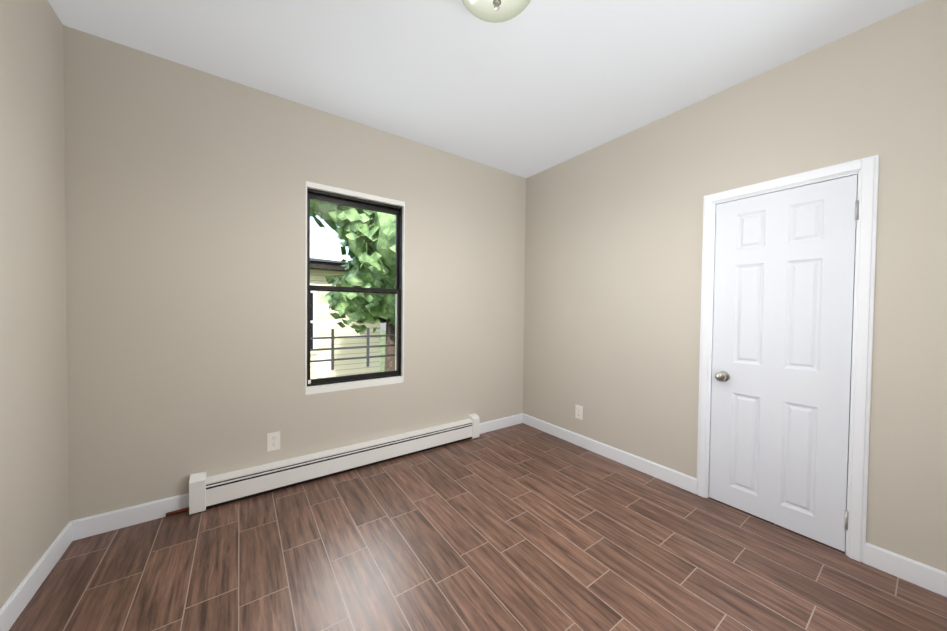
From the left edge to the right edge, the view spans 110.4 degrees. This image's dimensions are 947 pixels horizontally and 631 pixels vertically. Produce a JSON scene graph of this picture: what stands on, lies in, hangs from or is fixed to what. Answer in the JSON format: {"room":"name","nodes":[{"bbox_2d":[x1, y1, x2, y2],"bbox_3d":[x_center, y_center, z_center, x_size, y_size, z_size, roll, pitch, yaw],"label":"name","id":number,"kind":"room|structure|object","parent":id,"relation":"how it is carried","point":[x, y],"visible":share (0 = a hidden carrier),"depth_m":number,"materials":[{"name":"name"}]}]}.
{"room":"empty bedroom","nodes":[
{"label":"empty bedroom","id":0,"kind":"room"},
{"bbox_2d":[0,0,68,607],"bbox_3d":[-1.176,-0.106,0.335,0.160,2.500,3.310,0,1,-35],"label":"wall","id":1,"kind":"structure","parent":0,"point":[34,488],"depth_m":1.33,"materials":[{"name":"beige paint"}]},
{"bbox_2d":[0,520,75,630],"bbox_3d":[-1.127,1.095,0.421,0.013,0.098,2.960,0,1,-35],"label":"baseboard","id":2,"kind":"structure","parent":1,"relation":"attached to","point":[19,599],"depth_m":1.33,"materials":[{"name":"white wood"}]},
{"bbox_2d":[63,25,525,520],"bbox_3d":[-0.774,-0.144,2.553,3.066,2.500,0.160,0,1,-35],"label":"wall","id":3,"kind":"structure","parent":0,"point":[185,200],"depth_m":1.96,"materials":[{"name":"beige paint"}]},
{"bbox_2d":[76,493,188,539],"bbox_3d":[-1.785,1.061,1.760,0.435,0.098,0.013,0,1,-35],"label":"baseboard","id":4,"kind":"structure","parent":3,"relation":"attached to","point":[89,526],"depth_m":1.73,"materials":[{"name":"white wood"}]},
{"bbox_2d":[267,431,279,451],"bbox_3d":[-1.282,0.809,2.114,0.072,0.116,0.008,0,1,-35],"label":"electrical outlet","id":5,"kind":"object","parent":3,"relation":"attached to","point":[273,440],"visible":1,"depth_m":2.11,"materials":[{"name":"white plastic"}]},
{"bbox_2d":[310,328,394,369],"bbox_3d":[-0.953,0.258,2.574,0.811,0.310,0.060,0,1,-35],"label":"guard","id":6,"kind":"object","parent":3,"relation":"attached to","point":[332,348],"depth_m":2.57,"materials":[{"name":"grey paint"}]},
{"bbox_2d":[305,181,404,394],"bbox_3d":[-0.882,-0.182,2.473,0.706,1.432,0.159,0,1,-35],"label":"window","id":7,"kind":"structure","parent":3,"relation":"in","point":[331,194],"depth_m":2.44,"materials":[{"name":"black"}]},
{"bbox_2d":[480,413,523,433],"bbox_3d":[0.244,1.056,3.203,0.585,0.098,0.013,0,1,-35],"label":"baseboard","id":8,"kind":"structure","parent":3,"relation":"attached to","point":[488,426],"depth_m":3.22,"materials":[{"name":"white wood"}]},
{"bbox_2d":[9,423,946,630],"bbox_3d":[0.124,1.201,1.295,3.386,0.120,3.310,0,1,-35],"label":"floor","id":9,"kind":"structure","parent":0,"point":[521,527],"depth_m":1.51,"materials":[{"name":"tile"}]},
{"bbox_2d":[166,413,479,515],"bbox_3d":[-0.822,1.005,2.403,2.100,0.201,0.076,0,1,-35],"label":"heater","id":10,"kind":"object","parent":9,"relation":"on","point":[205,492],"visible":1,"depth_m":2.20,"materials":[{"name":"white metal"}]},
{"bbox_2d":[48,0,924,177],"bbox_3d":[0.153,-1.419,1.244,3.386,0.120,3.310,0,1,-35],"label":"ceiling","id":11,"kind":"structure","parent":0,"point":[533,87],"depth_m":1.72,"materials":[{"name":"white paint"}]},
{"bbox_2d":[462,0,530,22],"bbox_3d":[0.094,-1.295,1.322,0.316,0.130,0.316,0,1,-35],"label":"ceiling light","id":12,"kind":"object","parent":11,"relation":"attached to","point":[494,11],"visible":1,"depth_m":1.37,"materials":[{"name":"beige glass"}]},
{"bbox_2d":[523,0,946,571],"bbox_3d":[1.453,-0.112,2.204,0.160,2.500,3.310,0,1,-35],"label":"wall","id":13,"kind":"structure","parent":0,"point":[613,266],"depth_m":1.94,"materials":[{"name":"beige paint"}]},
{"bbox_2d":[575,405,582,419],"bbox_3d":[0.905,0.832,2.832,0.008,0.116,0.072,0,1,-35],"label":"electrical outlet","id":14,"kind":"object","parent":13,"relation":"attached to","point":[578,412],"visible":1,"depth_m":2.82,"materials":[{"name":"white plastic"}]},
{"bbox_2d":[524,414,696,493],"bbox_3d":[0.964,1.073,2.746,0.013,0.098,1.594,0,1,-35],"label":"baseboard","id":15,"kind":"structure","parent":13,"relation":"attached to","point":[686,482],"depth_m":2.51,"materials":[{"name":"white wood"}]},
{"bbox_2d":[709,175,858,551],"bbox_3d":[1.635,0.233,1.796,0.100,1.814,0.576,0,1,-35],"label":"door","id":16,"kind":"structure","parent":13,"relation":"in","point":[784,278],"depth_m":1.77,"materials":[{"name":"white wood"}]},
{"bbox_2d":[697,155,878,561],"bbox_3d":[1.698,0.203,1.846,0.177,1.889,0.696,0,1,-35],"label":"door frame","id":17,"kind":"structure","parent":13,"relation":"attached to","point":[866,170],"depth_m":1.56,"materials":[{"name":"white wood"}]},
{"bbox_2d":[863,542,946,596],"bbox_3d":[2.020,1.114,1.262,0.013,0.098,0.682,0,1,-35],"label":"baseboard","id":18,"kind":"structure","parent":13,"relation":"attached to","point":[930,578],"depth_m":1.44,"materials":[{"name":"white wood"}]},
{"label":"outside","id":19,"kind":"structure","parent":0,"visible":0},
{"bbox_2d":[380,330,385,371],"bbox_3d":[-8.986,3.940,11.468,80.000,0.200,90.000,0,1,-35],"label":"ground","id":20,"kind":"structure","parent":19,"point":[382,352],"depth_m":31.58,"materials":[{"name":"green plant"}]},
{"bbox_2d":[310,258,380,378],"bbox_3d":[-7.417,1.089,8.320,8.520,5.660,7.400,0,1,-35],"label":"building","id":21,"kind":"structure","parent":20,"relation":"on","point":[322,318],"depth_m":7.19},
{"bbox_2d":[310,199,395,370],"bbox_3d":[-1.040,-0.315,5.583,3.927,8.721,3.291,0,1,-35],"label":"tree","id":22,"kind":"object","parent":20,"relation":"on","point":[353,234],"depth_m":4.78,"materials":[{"name":"green plant"}]}
]}

